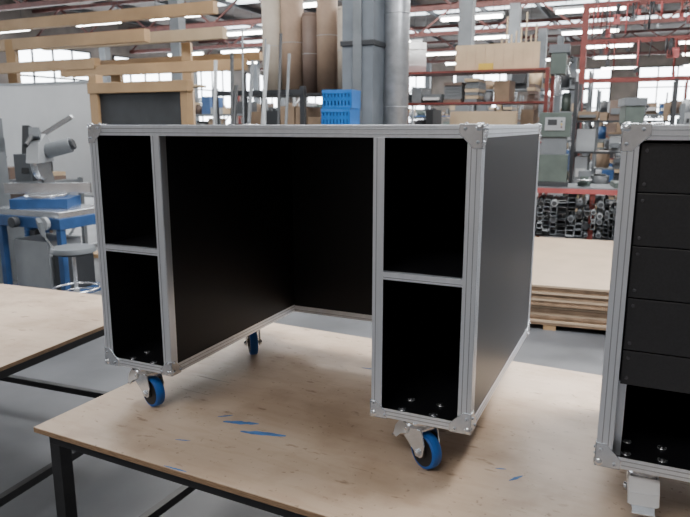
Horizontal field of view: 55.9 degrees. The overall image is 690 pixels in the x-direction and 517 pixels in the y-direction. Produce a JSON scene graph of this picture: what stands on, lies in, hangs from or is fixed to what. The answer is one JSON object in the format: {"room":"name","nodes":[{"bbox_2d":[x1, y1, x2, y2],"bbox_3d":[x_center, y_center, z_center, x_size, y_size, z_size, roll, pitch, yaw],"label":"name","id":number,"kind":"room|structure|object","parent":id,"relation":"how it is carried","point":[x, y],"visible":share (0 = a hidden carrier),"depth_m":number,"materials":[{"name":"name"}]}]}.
{"room":"factory workshop","nodes":[
{"label":"factory workshop","id":0,"kind":"room"},
{"bbox_2d":[0,0,290,123],"bbox_3d":[-11.539,-5.246,20.035,0.206,5.600,40.000,5,13,24],"label":"wall","id":1,"kind":"structure","parent":0,"point":[25,13],"depth_m":24.21,"materials":[{"name":"brick"}]},
{"bbox_2d":[19,49,90,82],"bbox_3d":[-10.121,-5.848,22.730,0.081,2.960,3.460,5,13,24],"label":"window","id":2,"kind":"structure","parent":1,"relation":"in","point":[26,55],"depth_m":22.38,"materials":[{"name":"white glass"}]},
{"bbox_2d":[112,55,171,81],"bbox_3d":[-8.206,-6.687,26.827,0.081,2.960,3.460,5,13,24],"label":"window","id":3,"kind":"structure","parent":1,"relation":"in","point":[145,77],"depth_m":26.61,"materials":[{"name":"white glass"}]},
{"bbox_2d":[198,71,229,124],"bbox_3d":[-6.291,-7.525,30.925,0.081,2.960,3.460,5,13,24],"label":"window","id":4,"kind":"structure","parent":1,"relation":"in","point":[223,77],"depth_m":30.84,"materials":[{"name":"white glass"}]},
{"bbox_2d":[245,73,276,106],"bbox_3d":[-4.376,-8.363,35.023,0.081,2.960,3.460,5,13,24],"label":"window","id":5,"kind":"structure","parent":1,"relation":"in","point":[247,75],"depth_m":34.59,"materials":[{"name":"white glass"}]},
{"bbox_2d":[0,161,616,516],"bbox_3d":[0.827,-1.320,15.060,27.000,0.100,40.000,5,13,24],"label":"floor","id":6,"kind":"structure","parent":0,"point":[103,488],"depth_m":3.82,"materials":[{"name":"concrete"}]},
{"bbox_2d":[0,118,24,283],"bbox_3d":[-4.000,-0.619,7.018,0.900,1.750,0.760,5,13,24],"label":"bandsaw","id":7,"kind":"object","parent":6,"relation":"on","point":[16,232],"visible":0.34,"depth_m":6.95,"materials":[{"name":"grey paint"}]},
{"bbox_2d":[6,156,87,243],"bbox_3d":[-4.050,-0.692,8.483,1.250,1.305,0.500,5,13,24],"label":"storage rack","id":8,"kind":"object","parent":6,"relation":"on","point":[59,176],"visible":0.16,"depth_m":8.38,"materials":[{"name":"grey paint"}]},
{"bbox_2d":[0,80,97,245],"bbox_3d":[-4.668,-1.431,9.668,2.660,2.280,0.600,5,13,24],"label":"partition","id":9,"kind":"object","parent":6,"relation":"on","point":[42,105],"visible":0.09,"depth_m":9.32,"materials":[{"name":"grey paint"}]},
{"bbox_2d":[0,204,100,293],"bbox_3d":[-2.815,-0.036,6.237,0.860,0.920,0.650,5,13,24],"label":"workbench","id":10,"kind":"object","parent":6,"relation":"on","point":[36,267],"visible":0.56,"depth_m":6.08,"materials":[{"name":"metal"}]},
{"bbox_2d":[3,115,91,208],"bbox_3d":[-2.866,-0.918,6.119,0.705,0.856,0.609,7,13,30],"label":"saw","id":11,"kind":"object","parent":10,"relation":"on","point":[34,162],"visible":1,"depth_m":6.11,"materials":[{"name":"blue paint"}]},
{"bbox_2d":[0,284,107,506],"bbox_3d":[-2.370,0.644,3.340,2.441,0.750,1.401,4,12,21],"label":"workbench","id":12,"kind":"object","parent":6,"relation":"on","point":[37,325],"visible":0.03,"depth_m":3.11,"materials":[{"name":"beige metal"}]},
{"bbox_2d":[35,218,100,292],"bbox_3d":[-2.333,0.098,5.606,0.570,0.911,0.512,-7,13,-29],"label":"stool","id":13,"kind":"object","parent":6,"relation":"on","point":[80,249],"visible":0.45,"depth_m":5.51,"materials":[{"name":"metal"}]},
{"bbox_2d":[0,0,262,124],"bbox_3d":[-3.777,-2.244,10.594,6.279,3.500,1.909,5,13,24],"label":"wooden rack","id":14,"kind":"object","parent":6,"relation":"on","point":[188,63],"visible":0.74,"depth_m":9.75,"materials":[{"name":"brown wood"}]},
{"bbox_2d":[87,75,205,257],"bbox_3d":[-2.487,-1.154,8.261,1.620,2.300,0.800,5,13,24],"label":"wooden frame","id":15,"kind":"object","parent":6,"relation":"on","point":[164,102],"visible":0.4,"depth_m":7.97,"materials":[{"name":"brown wood"}]},
{"bbox_2d":[196,105,228,124],"bbox_3d":[-4.667,-3.269,18.351,3.250,2.400,0.650,5,13,24],"label":"storage rack","id":16,"kind":"object","parent":6,"relation":"on","point":[210,120],"visible":0.02,"depth_m":17.73,"materials":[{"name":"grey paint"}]},
{"bbox_2d":[195,96,267,124],"bbox_3d":[-2.793,-2.184,13.432,2.450,2.246,0.650,5,13,24],"label":"storage rack","id":17,"kind":"object","parent":6,"relation":"on","point":[206,109],"visible":0.09,"depth_m":13.02,"materials":[{"name":"grey metal"}]},
{"bbox_2d":[0,0,475,110],"bbox_3d":[-0.012,-3.675,12.725,27.015,5.450,0.240,5,13,24],"label":"roof truss","id":18,"kind":"object","parent":6,"relation":"on","point":[467,8],"visible":0.36,"depth_m":13.96,"materials":[{"name":"metal"}]},
{"bbox_2d":[212,28,306,124],"bbox_3d":[-1.120,-1.460,8.361,1.360,2.866,0.754,5,13,24],"label":"rack","id":19,"kind":"object","parent":6,"relation":"on","point":[233,93],"visible":0.34,"depth_m":8.11,"materials":[{"name":"grey metal"}]},
{"bbox_2d":[238,96,318,123],"bbox_3d":[-1.561,-3.523,19.093,3.250,2.600,0.650,5,13,24],"label":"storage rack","id":20,"kind":"object","parent":6,"relation":"on","point":[271,107],"visible":0.02,"depth_m":19.23,"materials":[{"name":"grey metal"}]},
{"bbox_2d":[244,93,321,124],"bbox_3d":[-0.620,-1.251,9.237,1.560,2.100,0.560,5,13,24],"label":"storage rack","id":21,"kind":"object","parent":6,"relation":"on","point":[313,114],"visible":0.12,"depth_m":8.98,"materials":[{"name":"grey paint"}]},
{"bbox_2d":[261,0,281,89],"bbox_3d":[-1.002,-2.958,9.066,0.310,1.312,0.310,0,12,0],"label":"roll","id":22,"kind":"object","parent":21,"relation":"on","point":[271,9],"visible":0.56,"depth_m":8.91,"materials":[{"name":"brown cardboard"}]},
{"bbox_2d":[281,0,303,89],"bbox_3d":[-0.720,-2.961,8.934,0.320,1.372,0.320,0,12,0],"label":"roll","id":23,"kind":"object","parent":21,"relation":"on","point":[291,10],"visible":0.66,"depth_m":8.81,"materials":[{"name":"cardboard"}]},
{"bbox_2d":[302,12,316,92],"bbox_3d":[-0.465,-2.786,8.850,0.240,1.062,0.240,0,12,0],"label":"roll","id":24,"kind":"object","parent":21,"relation":"on","point":[309,19],"visible":0.78,"depth_m":8.75,"materials":[{"name":"brown cardboard"}]},
{"bbox_2d":[316,0,337,92],"bbox_3d":[-0.238,-2.986,8.703,0.290,1.512,0.290,0,12,0],"label":"roll","id":25,"kind":"object","parent":21,"relation":"on","point":[327,25],"visible":0.94,"depth_m":8.62,"materials":[{"name":"cardboard"}]},
{"bbox_2d":[337,6,341,89],"bbox_3d":[-0.029,-2.771,8.650,0.149,1.112,0.149,7,14,31],"label":"roll","id":26,"kind":"object","parent":21,"relation":"on","point":[339,9],"visible":0.44,"depth_m":8.59,"materials":[{"name":"brown cardboard"}]},
{"bbox_2d":[32,0,578,110],"bbox_3d":[1.861,-4.495,16.734,27.015,5.450,0.242,5,13,24],"label":"roof truss","id":27,"kind":"object","parent":6,"relation":"on","point":[515,12],"visible":0.39,"depth_m":18.42,"materials":[{"name":"metal"}]},
{"bbox_2d":[293,86,413,124],"bbox_3d":[0.164,-2.548,14.557,2.650,2.508,0.650,5,13,24],"label":"storage rack","id":28,"kind":"object","parent":6,"relation":"on","point":[411,112],"visible":0.05,"depth_m":14.49,"materials":[{"name":"grey metal"}]},
{"bbox_2d":[34,323,689,516],"bbox_3d":[0.407,0.895,2.175,2.501,0.725,1.301,6,13,26],"label":"workbench","id":29,"kind":"object","parent":6,"relation":"on","point":[311,387],"visible":0.76,"depth_m":2.01,"materials":[{"name":"beige wood"}]},
{"bbox_2d":[223,421,258,424],"bbox_3d":[-0.340,0.536,2.120,0.120,0.001,0.025,2,12,8],"label":"tape","id":30,"kind":"object","parent":29,"relation":"on","point":[234,422],"visible":1,"depth_m":2.12,"materials":[{"name":"blue plastic"}]},
{"bbox_2d":[240,431,285,436],"bbox_3d":[-0.258,0.551,2.045,0.150,0.001,0.024,2,12,12],"label":"tape","id":31,"kind":"object","parent":29,"relation":"on","point":[249,432],"visible":1,"depth_m":2.04,"materials":[{"name":"blue plastic"}]},
{"bbox_2d":[87,122,541,468],"bbox_3d":[-0.048,0.002,2.336,1.282,0.958,0.962,5,13,24],"label":"desk","id":32,"kind":"object","parent":29,"relation":"on","point":[209,236],"visible":1,"depth_m":2.19,"materials":[{"name":"black"}]},
{"bbox_2d":[593,121,689,516],"bbox_3d":[1.012,0.134,1.691,0.597,0.958,0.734,5,13,24],"label":"drawer unit","id":33,"kind":"object","parent":29,"relation":"on","point":[643,431],"visible":1,"depth_m":1.47,"materials":[{"name":"black"}]},
{"bbox_2d":[340,0,384,124],"bbox_3d":[0.230,-2.745,7.808,0.460,5.600,0.460,5,13,24],"label":"concrete column","id":34,"kind":"structure","parent":6,"relation":"on","point":[362,44],"depth_m":7.70,"materials":[{"name":"paint"}]},
{"bbox_2d":[383,0,409,124],"bbox_3d":[0.630,-2.765,7.906,0.322,5.600,0.322,7,14,31],"label":"duct","id":35,"kind":"object","parent":6,"relation":"on","point":[397,12],"visible":0.62,"depth_m":7.86,"materials":[{"name":"silver metal"}]},
{"bbox_2d":[128,0,689,153],"bbox_3d":[3.735,-5.314,20.742,27.015,5.450,0.240,5,13,24],"label":"roof truss","id":36,"kind":"object","parent":6,"relation":"on","point":[543,29],"visible":0.34,"depth_m":19.91,"materials":[{"name":"metal"}]},
{"bbox_2d":[409,108,449,124],"bbox_3d":[2.224,-5.037,25.995,5.050,2.800,0.650,5,13,24],"label":"storage rack","id":37,"kind":"object","parent":6,"relation":"on","point":[416,110],"visible":0.03,"depth_m":25.18,"materials":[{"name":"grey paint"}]},
{"bbox_2d":[199,9,688,103],"bbox_3d":[5.608,-6.134,24.751,27.015,5.450,0.240,5,13,24],"label":"roof truss","id":38,"kind":"object","parent":6,"relation":"on","point":[256,80],"visible":0.23,"depth_m":24.41,"materials":[{"name":"metal"}]},
{"bbox_2d":[409,105,496,124],"bbox_3d":[2.791,-3.356,18.777,3.250,2.400,0.650,5,13,24],"label":"storage rack","id":39,"kind":"object","parent":6,"relation":"on","point":[420,113],"visible":0.1,"depth_m":18.55,"materials":[{"name":"grey metal"}]},
{"bbox_2d":[258,27,689,143],"bbox_3d":[7.481,-6.954,28.759,27.015,5.450,0.244,5,13,24],"label":"roof truss","id":40,"kind":"object","parent":6,"relation":"on","point":[573,66],"visible":0.2,"depth_m":27.40,"materials":[{"name":"metal"}]},
{"bbox_2d":[408,67,554,236],"bbox_3d":[1.950,-1.638,10.178,2.350,2.480,0.650,5,13,24],"label":"storage rack","id":41,"kind":"object","parent":6,"relation":"on","point":[472,92],"visible":0.29,"depth_m":9.81,"materials":[{"name":"metal"}]},
{"bbox_2d":[409,40,426,71],"bbox_3d":[1.120,-3.174,10.252,0.332,0.500,0.330,0,12,0],"label":"drum","id":42,"kind":"object","parent":41,"relation":"on","point":[417,48],"visible":0.76,"depth_m":10.12,"materials":[{"name":"white plastic"}]},
{"bbox_2d":[455,12,540,70],"bbox_3d":[2.286,-3.209,9.681,1.240,0.799,0.228,5,13,24],"label":"slatted panel","id":43,"kind":"object","parent":41,"relation":"on","point":[525,54],"visible":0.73,"depth_m":9.60,"materials":[{"name":"brown wood"}]},
{"bbox_2d":[450,111,517,124],"bbox_3d":[1.959,-1.194,9.507,0.980,1.877,0.252,5,13,24],"label":"sheets","id":44,"kind":"object","parent":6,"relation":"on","point":[456,117],"visible":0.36,"depth_m":9.32,"materials":[{"name":"brown wood"}]},
{"bbox_2d":[455,69,593,196],"bbox_3d":[3.646,-2.473,13.507,2.650,2.782,0.650,5,13,24],"label":"storage rack","id":45,"kind":"object","parent":6,"relation":"on","point":[522,81],"visible":0.12,"depth_m":13.07,"materials":[{"name":"grey metal"}]},
{"bbox_2d":[530,237,612,330],"bbox_3d":[2.117,0.181,6.498,1.303,0.391,2.485,4,12,19],"label":"sheets","id":46,"kind":"object","parent":6,"relation":"on","point":[570,287],"visible":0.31,"depth_m":5.45,"materials":[{"name":"brown wood"}]},
{"bbox_2d":[535,183,617,239],"bbox_3d":[3.192,-0.473,8.386,2.050,0.915,0.797,4,12,20],"label":"storage rack","id":47,"kind":"object","parent":6,"relation":"on","point":[551,219],"visible":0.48,"depth_m":8.22,"materials":[{"name":"grey metal"}]},
{"bbox_2d":[538,35,573,186],"bbox_3d":[2.673,-1.851,8.227,0.400,1.850,0.440,4,12,20],"label":"machine","id":48,"kind":"object","parent":47,"relation":"on","point":[556,125],"visible":0.97,"depth_m":8.16,"materials":[{"name":"grey paint"}]},
{"bbox_2d":[577,170,591,185],"bbox_3d":[3.063,-1.028,8.318,0.180,0.200,0.356,4,12,20],"label":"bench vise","id":49,"kind":"object","parent":47,"relation":"on","point":[584,175],"visible":1,"depth_m":8.25,"materials":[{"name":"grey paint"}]},
{"bbox_2d":[610,97,649,187],"bbox_3d":[3.562,-1.449,8.165,0.323,1.087,0.651,3,12,14],"label":"press","id":50,"kind":"object","parent":47,"relation":"on","point":[633,110],"visible":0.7,"depth_m":7.81,"materials":[{"name":"metal"}]},
{"bbox_2d":[518,92,668,168],"bbox_3d":[9.005,-4.635,24.031,5.050,2.800,0.650,5,13,24],"label":"storage rack","id":51,"kind":"object","parent":6,"relation":"on","point":[600,143],"visible":0.04,"depth_m":23.70,"materials":[{"name":"grey metal"}]},
{"bbox_2d":[565,79,678,237],"bbox_3d":[4.094,-1.446,9.690,1.350,2.300,0.650,5,13,24],"label":"storage rack","id":52,"kind":"object","parent":6,"relation":"on","point":[585,140],"visible":0.22,"depth_m":9.58,"materials":[{"name":"grey metal"}]},
{"bbox_2d":[560,81,687,182],"bbox_3d":[7.390,-3.350,17.752,3.250,2.800,0.650,5,13,24],"label":"storage rack","id":53,"kind":"object","parent":6,"relation":"on","point":[610,127],"visible":0.03,"depth_m":17.64,"materials":[{"name":"metal"}]},
{"bbox_2d":[573,0,689,164],"bbox_3d":[5.650,-2.452,10.992,3.300,3.750,0.120,5,13,24],"label":"gantry","id":54,"kind":"object","parent":6,"relation":"on","point":[672,52],"visible":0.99,"depth_m":11.08,"materials":[{"name":"red metal"}]},
{"bbox_2d":[589,89,689,200],"bbox_3d":[6.426,-2.251,13.376,2.450,2.400,0.650,5,13,24],"label":"storage rack","id":55,"kind":"object","parent":6,"relation":"on","point":[599,161],"visible":0.34,"depth_m":13.60,"materials":[{"name":"grey metal"}]},
{"bbox_2d":[678,103,689,123],"bbox_3d":[5.833,-1.342,9.909,1.450,2.008,0.650,5,13,24],"label":"storage rack","id":56,"kind":"object","parent":6,"relation":"on","point":[684,117],"visible":0.25,"depth_m":9.77,"materials":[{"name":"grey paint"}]},
{"bbox_3d":[-0.208,-0.681,7.548,0.900,1.660,0.480,5,13,24],"label":"storage cabinet","id":57,"kind":"object","parent":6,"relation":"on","visible":0},
{"bbox_2d":[321,108,359,124],"bbox_3d":[-0.050,-1.586,7.331,0.350,0.200,0.288,5,13,24],"label":"plastic crate","id":58,"kind":"object","parent":57,"relation":"on","point":[334,116],"visible":0.84,"depth_m":7.22,"materials":[{"name":"blue paint"}]},
{"bbox_2d":[322,89,360,108],"bbox_3d":[-0.040,-1.783,7.290,0.350,0.200,0.288,5,12,21],"label":"plastic crate","id":59,"kind":"object","parent":58,"relation":"on","point":[347,98],"visible":0.98,"depth_m":7.17,"materials":[{"name":"blue paint"}]},
{"bbox_2d":[8,0,689,49],"bbox_3d":[0.827,-6.904,13.918,27.000,0.100,40.000,5,13,24],"label":"ceiling","id":60,"kind":"structure","parent":0,"point":[416,20],"depth_m":24.33,"materials":[{"name":"grey metal"}]},
{"bbox_2d":[77,0,120,26],"bbox_3d":[-6.025,-6.425,15.646,1.500,1.512,0.180,5,13,24],"label":"fluorescent light","id":61,"kind":"object","parent":60,"relation":"hanging from","point":[111,0],"visible":0.15,"depth_m":15.81,"materials":[{"name":"grey paint"}]},
{"bbox_2d":[167,17,204,55],"bbox_3d":[-5.568,-7.837,22.553,1.500,1.512,0.180,5,13,24],"label":"fluorescent light","id":62,"kind":"object","parent":60,"relation":"hanging from","point":[194,52],"visible":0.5,"depth_m":22.43,"materials":[{"name":"grey paint"}]},
{"bbox_2d":[218,0,258,5],"bbox_3d":[2.784,-7.697,18.117,25.000,0.030,0.700,5,13,24],"label":"skylight","id":63,"kind":"object","parent":60,"relation":"attached to","point":[238,1],"visible":0.02,"depth_m":20.83,"materials":[{"name":"white glass"}]},
{"bbox_2d":[219,6,259,52],"bbox_3d":[-3.529,-7.650,21.638,1.500,1.512,0.180,5,13,24],"label":"fluorescent light","id":64,"kind":"object","parent":60,"relation":"hanging from","point":[240,49],"visible":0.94,"depth_m":21.68,"materials":[{"name":"grey paint"}]},
{"bbox_2d":[227,16,261,35],"bbox_3d":[-2.567,-6.769,17.328,1.500,1.512,0.180,5,13,24],"label":"fluorescent light","id":65,"kind":"object","parent":60,"relation":"hanging from","point":[249,31],"visible":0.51,"depth_m":17.48,"materials":[{"name":"grey paint"}]},
{"bbox_2d":[303,0,316,7],"bbox_3d":[-1.065,-5.970,13.421,1.500,1.512,0.180,5,13,24],"label":"fluorescent light","id":66,"kind":"object","parent":60,"relation":"hanging from","point":[307,3],"visible":0.11,"depth_m":13.33,"materials":[{"name":"white"}]},
{"bbox_2d":[18,0,660,48],"bbox_3d":[0.918,-6.778,13.901,25.280,0.140,40.001,5,13,24],"label":"roof purlins","id":67,"kind":"structure","parent":60,"relation":"attached to","point":[539,6],"depth_m":22.59,"materials":[{"name":"grey paint"}]},
{"bbox_2d":[409,28,422,41],"bbox_3d":[1.604,-7.179,19.336,1.500,1.512,0.180,5,13,24],"label":"fluorescent light","id":68,"kind":"object","parent":60,"relation":"hanging from","point":[414,28],"visible":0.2,"depth_m":19.19,"materials":[{"name":"grey paint"}]},
{"bbox_2d":[227,0,620,28],"bbox_3d":[4.657,-8.517,22.126,25.000,0.030,0.700,5,13,24],"label":"skylight","id":69,"kind":"object","parent":60,"relation":"attached to","point":[579,1],"visible":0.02,"depth_m":21.89,"materials":[{"name":"white glass"}]},
{"bbox_2d":[426,23,455,55],"bbox_3d":[3.293,-7.818,22.457,1.500,1.512,0.180,5,13,24],"label":"fluorescent light","id":70,"kind":"object","parent":60,"relation":"hanging from","point":[437,52],"visible":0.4,"depth_m":22.50,"materials":[{"name":"grey paint"}]},
{"bbox_2d":[439,4,458,21],"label":"fluorescent light","id":71,"kind":"object","parent":60,"relation":"hanging from","point":[450,17],"depth_m":15.16,"materials":[{"name":"grey paint"}]},
{"bbox_2d":[444,40,476,64],"bbox_3d":[4.718,-8.503,25.805,1.500,1.512,0.180,5,13,24],"label":"fluorescent light","id":72,"kind":"object","parent":60,"relation":"hanging from","point":[451,62],"visible":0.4,"depth_m":26.07,"materials":[{"name":"grey paint"}]},
{"bbox_2d":[241,13,688,42],"bbox_3d":[6.530,-9.337,26.134,25.000,0.030,0.701,5,13,24],"label":"skylight","id":73,"kind":"object","parent":60,"relation":"attached to","point":[668,15],"visible":0.44,"depth_m":25.41,"materials":[{"name":"white glass"}]},
{"bbox_2d":[475,1,504,18],"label":"fluorescent light","id":74,"kind":"object","parent":60,"relation":"hanging from","point":[487,15],"depth_m":14.77,"materials":[{"name":"grey paint"}]},
{"bbox_2d":[475,6,505,39],"bbox_3d":[3.980,-6.961,18.270,1.500,1.512,0.180,5,13,24],"label":"fluorescent light","id":75,"kind":"object","parent":60,"relation":"hanging from","point":[485,36],"visible":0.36,"depth_m":18.28,"materials":[{"name":"grey paint"}]},
{"bbox_2d":[553,0,583,13],"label":"fluorescent light","id":76,"kind":"object","parent":60,"relation":"hanging from","point":[572,9],"depth_m":14.08,"materials":[{"name":"grey paint"}]},
{"bbox_2d":[560,25,581,34],"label":"fluorescent light","id":77,"kind":"object","parent":60,"relation":"hanging from","point":[576,31],"depth_m":17.40,"materials":[{"name":"grey paint"}]},
{"bbox_2d":[587,44,604,47],"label":"fluorescent light","id":78,"kind":"object","parent":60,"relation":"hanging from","point":[588,46],"depth_m":20.46,"materials":[{"name":"grey paint"}]},
{"bbox_2d":[588,24,620,33],"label":"fluorescent light","id":79,"kind":"object","parent":60,"relation":"hanging from","point":[613,29],"depth_m":17.09,"materials":[{"name":"grey paint"}]},
{"bbox_2d":[590,6,626,11],"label":"fluorescent light","id":80,"kind":"object","parent":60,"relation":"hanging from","point":[613,8],"depth_m":13.77,"materials":[{"name":"grey paint"}]},
{"bbox_2d":[592,21,636,58],"bbox_3d":[9.805,-8.036,23.523,1.500,1.512,0.180,5,13,24],"label":"fluorescent light","id":81,"kind":"object","parent":60,"relation":"hanging from","point":[629,55],"visible":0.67,"depth_m":23.55,"materials":[{"name":"grey paint"}]},
{"bbox_2d":[600,44,636,69],"bbox_3d":[11.854,-8.950,27.992,1.500,1.512,0.180,5,13,24],"label":"fluorescent light","id":82,"kind":"object","parent":60,"relation":"hanging from","point":[631,66],"visible":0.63,"depth_m":28.06,"materials":[{"name":"grey paint"}]},
{"bbox_2d":[610,43,633,46],"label":"fluorescent light","id":83,"kind":"object","parent":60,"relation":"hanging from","point":[612,45],"depth_m":20.17,"materials":[{"name":"grey paint"}]},
{"bbox_2d":[678,27,689,43],"bbox_3d":[10.707,-7.138,19.131,1.500,1.512,0.180,5,13,24],"label":"fluorescent light","id":84,"kind":"object","parent":60,"relation":"hanging from","point":[688,41],"visible":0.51,"depth_m":19.45,"materials":[{"name":"grey paint"}]},
{"bbox_2d":[291,41,689,160],"bbox_3d":[9.194,-7.774,32.394,27.000,5.600,0.202,5,13,24],"label":"wall","id":85,"kind":"structure","parent":0,"point":[619,90],"depth_m":30.48,"materials":[{"name":"brick"}]},
{"bbox_2d":[308,97,321,103],"bbox_3d":[-0.956,-8.822,36.766,3.260,2.760,0.080,5,13,24],"label":"window","id":86,"kind":"structure","parent":85,"relation":"in","point":[310,99],"depth_m":37.06,"materials":[{"name":"white glass"}]},
{"bbox_2d":[409,77,431,121],"bbox_3d":[3.044,-8.455,34.971,3.260,2.760,0.080,5,13,24],"label":"window","id":87,"kind":"structure","parent":85,"relation":"in","point":[414,81],"depth_m":34.48,"materials":[{"name":"white glass"}]},
{"bbox_2d":[452,74,505,106],"bbox_3d":[7.045,-8.088,33.177,3.260,2.760,0.081,5,13,24],"label":"window","id":88,"kind":"structure","parent":85,"relation":"in","point":[499,76],"depth_m":32.86,"materials":[{"name":"white glass"}]},
{"bbox_2d":[548,68,611,125],"bbox_3d":[11.046,-7.721,31.382,3.260,2.760,0.080,5,13,24],"label":"window","id":89,"kind":"structure","parent":85,"relation":"in","point":[605,88],"depth_m":30.80,"materials":[{"name":"white glass"}]},
{"bbox_2d":[636,65,689,123],"bbox_3d":[15.046,-7.353,29.588,3.260,2.760,0.081,5,13,24],"label":"window","id":90,"kind":"structure","parent":85,"relation":"in","point":[656,92],"depth_m":29.77,"materials":[{"name":"white glass"}]}
]}

